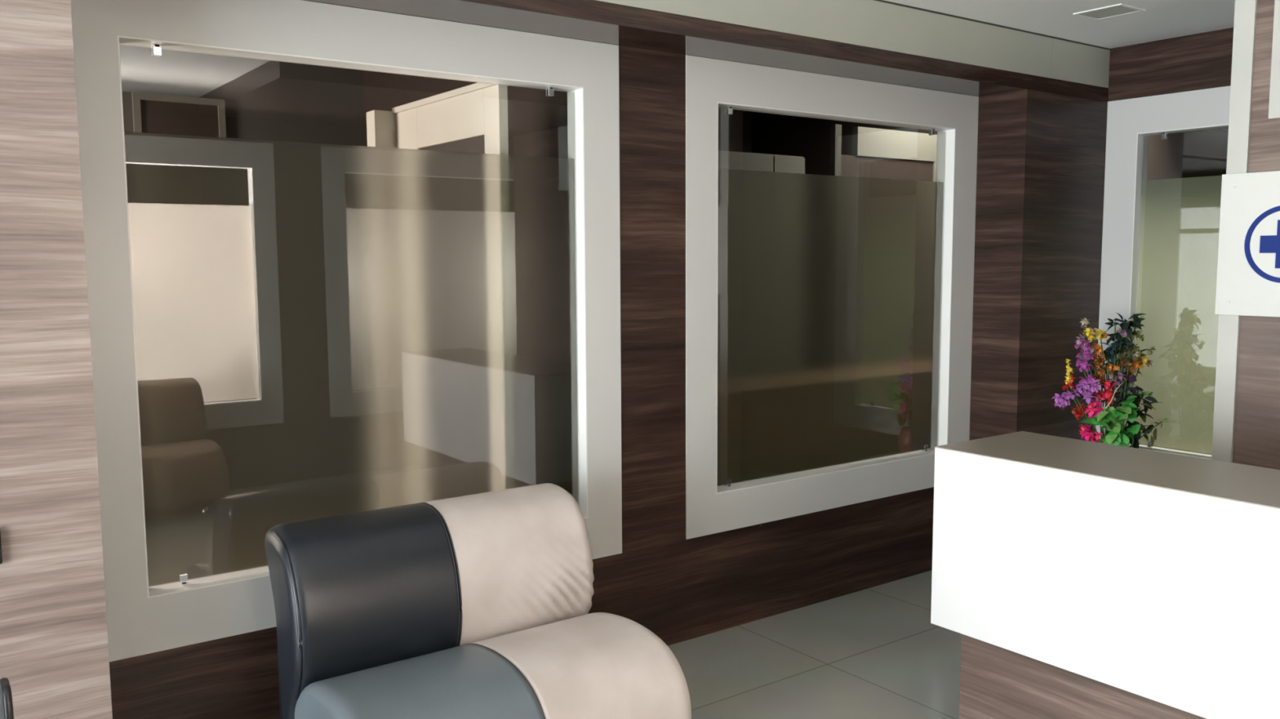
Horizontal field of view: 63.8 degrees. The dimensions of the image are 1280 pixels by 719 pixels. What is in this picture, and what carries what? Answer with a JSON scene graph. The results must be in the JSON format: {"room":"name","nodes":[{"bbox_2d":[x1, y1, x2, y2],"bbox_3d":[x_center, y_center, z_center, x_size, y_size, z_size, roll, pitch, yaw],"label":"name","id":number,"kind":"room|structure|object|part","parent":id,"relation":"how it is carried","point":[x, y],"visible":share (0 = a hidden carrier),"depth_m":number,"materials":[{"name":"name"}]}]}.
{"room":"clinic reception area","nodes":[
{"label":"clinic reception area","id":0,"kind":"room"},
{"bbox_2d":[0,0,112,718],"bbox_3d":[-3.055,0.249,1.587,3.905,2.316,0.369,-4,7,-36],"label":"wall","id":1,"kind":"structure","parent":0,"point":[55,660],"depth_m":2.52,"materials":[{"name":"brown wood"}]},
{"bbox_2d":[0,530,2,564],"bbox_3d":[-1.577,0.451,2.457,0.087,0.090,0.014,-4,7,-36],"label":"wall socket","id":2,"kind":"object","parent":1,"relation":"attached to","point":[1,554],"visible":1,"depth_m":2.48,"materials":[{"name":"black plastic"}]},
{"bbox_2d":[119,44,751,152],"bbox_3d":[-0.837,-0.528,7.049,10.200,2.750,0.100,-4,7,-36],"label":"wall","id":3,"kind":"structure","parent":0,"point":[264,100],"depth_m":5.94,"materials":[{"name":"paint"}]},
{"bbox_2d":[131,92,226,137],"bbox_3d":[-2.520,-0.232,5.757,0.470,2.435,0.030,-4,7,-36],"label":"door","id":4,"kind":"structure","parent":3,"relation":"in","point":[157,113],"depth_m":5.64,"materials":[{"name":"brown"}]},
{"bbox_3d":[-2.524,-0.215,5.765,0.400,2.400,0.015,-4,7,-36],"label":"door","id":5,"kind":"part","parent":4,"relation":"part of","materials":[{"name":"brown wood"}]},
{"bbox_2d":[362,70,568,158],"bbox_3d":[-0.782,-0.346,5.239,0.100,2.750,2.899,-4,7,-36],"label":"wall","id":6,"kind":"structure","parent":0,"point":[537,122],"depth_m":4.78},
{"bbox_2d":[109,13,933,718],"bbox_3d":[0.030,-0.008,4.002,3.943,2.316,0.100,-4,7,-36],"label":"wall","id":7,"kind":"structure","parent":0,"point":[678,588],"depth_m":3.97,"materials":[{"name":"brown wood"}]},
{"bbox_2d":[70,0,622,662],"bbox_3d":[-0.832,-0.149,3.351,1.805,1.895,0.104,-4,7,-36],"label":"window","id":8,"kind":"structure","parent":7,"relation":"attached to","point":[282,332],"depth_m":3.22,"materials":[{"name":"white glass"}]},
{"bbox_2d":[685,54,978,539],"bbox_3d":[0.886,-0.283,4.602,1.822,1.895,0.104,-4,7,-36],"label":"window","id":9,"kind":"structure","parent":7,"relation":"attached to","point":[828,318],"depth_m":4.53,"materials":[{"name":"white glass"}]},
{"bbox_2d":[667,570,961,718],"bbox_3d":[-0.150,1.456,1.521,8.963,0.100,4.098,-4,7,-36],"label":"floor","id":10,"kind":"structure","parent":0,"point":[876,652],"depth_m":3.93,"materials":[{"name":"tile"}]},
{"bbox_2d":[0,677,13,718],"bbox_3d":[-1.237,1.010,1.557,0.568,0.791,0.575,-4,7,-36],"label":"chair","id":11,"kind":"object","parent":10,"relation":"on","point":[6,696],"visible":1,"depth_m":1.84,"materials":[{"name":"grey leather"}]},
{"bbox_3d":[-1.375,0.803,1.722,0.565,0.413,0.115,-4,7,-36],"label":"backrest","id":12,"kind":"part","parent":11,"relation":"part of","materials":[{"name":"grey leather"}]},
{"bbox_2d":[264,483,691,718],"bbox_3d":[-0.469,0.866,3.006,0.988,0.781,0.815,-4,7,-36],"label":"sofa","id":13,"kind":"object","parent":10,"relation":"on","point":[477,606],"visible":1,"depth_m":2.95,"materials":[{"name":"black leather"}]},
{"bbox_2d":[930,431,1279,718],"bbox_3d":[1.693,0.786,2.777,0.757,0.964,1.625,-4,7,-36],"label":"reception desk","id":14,"kind":"object","parent":10,"relation":"on","point":[1077,579],"visible":1,"depth_m":2.78,"materials":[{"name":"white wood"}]},
{"bbox_2d":[934,431,1279,509],"bbox_3d":[1.570,0.318,2.641,0.457,0.003,1.625,-4,7,-36],"label":"countertop","id":15,"kind":"structure","parent":14,"relation":"on","point":[1243,483],"depth_m":2.86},
{"bbox_3d":[2.258,0.848,4.989,0.340,0.395,0.340,-4,7,-36],"label":"plant stand","id":16,"kind":"object","parent":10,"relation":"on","visible":0},
{"bbox_2d":[1051,312,1168,448],"bbox_3d":[2.281,0.212,4.951,0.522,0.878,0.346,-4,7,-36],"label":"flower arrangement","id":17,"kind":"object","parent":16,"relation":"on","point":[1112,418],"visible":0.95,"depth_m":4.92,"materials":[{"name":"multicoloured plant"}]},
{"bbox_2d":[751,111,937,175],"bbox_3d":[1.784,-0.546,7.108,0.100,2.750,2.900,-4,7,-36],"label":"wall","id":18,"kind":"structure","parent":0,"point":[809,138],"depth_m":7.68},
{"bbox_2d":[883,0,1040,34],"bbox_3d":[-0.534,-0.187,3.643,6.643,2.750,0.020,-4,7,-36],"label":"wall","id":19,"kind":"structure","parent":0,"point":[883,0],"depth_m":5.04,"materials":[{"name":"white paint"}]},
{"bbox_2d":[968,88,1107,440],"bbox_3d":[1.981,-0.143,5.256,0.695,2.316,0.369,-4,7,-36],"label":"wall","id":20,"kind":"structure","parent":0,"point":[1041,169],"depth_m":5.01,"materials":[{"name":"brown wood"}]},
{"bbox_2d":[884,0,1235,48],"bbox_3d":[-0.053,-1.194,1.105,8.963,0.100,3.729,-4,7,-36],"label":"ceiling","id":21,"kind":"structure","parent":0,"point":[1161,20],"depth_m":4.48,"materials":[{"name":"paint"}]},
{"bbox_2d":[1072,3,1145,20],"bbox_3d":[1.998,-1.481,4.382,0.190,0.004,0.215,-4,7,-36],"label":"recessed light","id":22,"kind":"object","parent":21,"relation":"in","point":[1121,9],"visible":1,"depth_m":4.37,"materials":[{"name":"paint"}]},
{"bbox_2d":[1079,5,1138,18],"bbox_3d":[1.998,-1.481,4.382,0.162,0.003,0.187,-4,7,-36],"label":"diffuser","id":23,"kind":"object","parent":22,"relation":"attached to","point":[1109,11],"depth_m":4.37,"materials":[{"name":"grey plastic"}]},
{"bbox_2d":[1055,36,1228,454],"bbox_3d":[4.571,-0.386,5.377,3.457,2.750,3.200,-4,7,-36],"label":"wall","id":24,"kind":"structure","parent":0,"point":[1196,153],"depth_m":6.35,"materials":[{"name":"paint"}]},
{"bbox_2d":[1107,27,1233,101],"bbox_3d":[3.367,-0.158,4.028,0.100,2.578,3.978,-4,7,-36],"label":"wall","id":25,"kind":"structure","parent":0,"point":[1202,60],"depth_m":4.93,"materials":[{"name":"brown wood"}]},
{"bbox_2d":[1094,85,1231,459],"bbox_3d":[2.763,-0.321,4.836,0.104,1.886,1.200,-4,7,-36],"label":"window","id":26,"kind":"structure","parent":25,"relation":"in","point":[1160,237],"depth_m":5.07,"materials":[{"name":"white glass"}]},
{"bbox_2d":[1232,0,1279,470],"bbox_3d":[2.950,-0.037,2.838,0.100,2.578,2.541,-4,7,-36],"label":"wall","id":27,"kind":"structure","parent":0,"point":[1256,438],"depth_m":3.70,"materials":[{"name":"brown wood"}]},
{"bbox_2d":[1211,0,1257,462],"bbox_3d":[2.175,-0.129,3.797,0.012,2.578,0.070,-4,7,-36],"label":"trim","id":28,"kind":"structure","parent":27,"relation":"attached to","point":[1245,11],"depth_m":3.74,"materials":[{"name":"white paint"}]},
{"bbox_2d":[1214,170,1279,316],"bbox_3d":[2.273,-0.405,3.610,0.014,0.513,0.462,-4,7,-36],"label":"wall sign","id":29,"kind":"object","parent":27,"relation":"attached to","point":[1248,279],"visible":1,"depth_m":3.71,"materials":[{"name":"white plastic"}]},
{"bbox_2d":[1268,0,1279,119],"bbox_3d":[2.739,-1.061,2.923,0.012,0.554,1.730,-4,7,-36],"label":"trim","id":30,"kind":"structure","parent":27,"relation":"attached to","point":[1274,92],"depth_m":3.61,"materials":[{"name":"white paint"}]},
{"bbox_3d":[0.027,1.003,6.027,10.200,0.100,3.000,-4,7,-36],"label":"floor","id":31,"kind":"structure","parent":0,"visible":0},
{"bbox_2d":[366,82,508,155],"bbox_3d":[-0.802,0.058,4.094,0.138,2.174,0.998,-4,7,-36],"label":"door frame","id":32,"kind":"structure","parent":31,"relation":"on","point":[473,117],"depth_m":3.91,"materials":[{"name":"plastic"}]},
{"bbox_3d":[-1.075,0.029,4.455,0.126,2.162,0.090,-4,7,-36],"label":"post","id":33,"kind":"part","parent":32,"relation":"part of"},
{"bbox_3d":[-0.749,-1.011,3.973,0.060,0.022,0.908,-4,7,-36],"label":"rail","id":34,"kind":"part","parent":32,"relation":"part of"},
{"bbox_3d":[-0.713,-0.019,4.029,0.012,1.640,0.575,-4,7,-36],"label":"inset panel","id":35,"kind":"part","parent":32,"relation":"part of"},
{"bbox_2d":[718,150,804,173],"bbox_3d":[0.486,-0.085,5.824,0.740,2.100,0.500,-4,7,-36],"label":"tall cabinet","id":36,"kind":"object","parent":31,"relation":"on","point":[731,160],"visible":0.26,"depth_m":5.54,"materials":[{"name":"grey wood"}]},
{"bbox_3d":[0.531,-0.078,5.558,0.480,2.040,0.019,-4,7,-36],"label":"door","id":37,"kind":"part","parent":36,"relation":"part of","materials":[{"name":"grey wood"}]},
{"bbox_3d":[0.826,-0.101,5.773,0.230,2.040,0.019,-4,7,-36],"label":"door","id":38,"kind":"part","parent":36,"relation":"part of","materials":[{"name":"grey wood"}]},
{"bbox_2d":[829,124,937,182],"bbox_3d":[1.581,-0.234,6.304,1.190,2.290,0.040,-4,7,-36],"label":"screen","id":39,"kind":"object","parent":31,"relation":"on","point":[877,153],"visible":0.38,"depth_m":6.10,"materials":[{"name":"grey paint"}]},
{"bbox_3d":[1.122,-0.198,5.969,0.050,2.290,0.040,-4,7,-36],"label":"post","id":40,"kind":"part","parent":39,"relation":"part of","materials":[{"name":"paint"}]},
{"bbox_3d":[1.479,-0.143,6.238,0.833,2.124,0.020,-4,7,-36],"label":"inset panel","id":41,"kind":"part","parent":39,"relation":"part of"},
{"bbox_3d":[1.939,-0.179,6.573,0.305,2.124,0.040,-4,7,-36],"label":"post","id":42,"kind":"part","parent":39,"relation":"part of","materials":[{"name":"grey"}]},
{"bbox_3d":[-1.197,-1.214,2.826,8.543,0.194,0.349,-4,7,-36],"label":"wall","id":43,"kind":"structure","parent":0,"visible":0},
{"bbox_2d":[303,0,1108,102],"bbox_3d":[-1.190,-1.083,2.831,8.543,0.068,0.369,-4,7,-36],"label":"trim","id":44,"kind":"structure","parent":43,"relation":"attached to","point":[592,20],"depth_m":3.75,"materials":[{"name":"white paint"}]},
{"bbox_2d":[596,0,1110,88],"bbox_3d":[-1.088,-1.195,2.678,8.543,0.186,0.020,-4,7,-36],"label":"ceiling beam","id":45,"kind":"structure","parent":43,"relation":"attached to","point":[873,24],"depth_m":4.27,"materials":[{"name":"beige paint"}]},
{"bbox_2d":[874,0,1109,49],"bbox_3d":[-1.089,-1.292,2.669,8.543,0.008,0.015,-4,7,-36],"label":"trim","id":46,"kind":"structure","parent":43,"relation":"attached to","point":[882,1],"depth_m":4.58,"materials":[{"name":"brown"}]}
]}

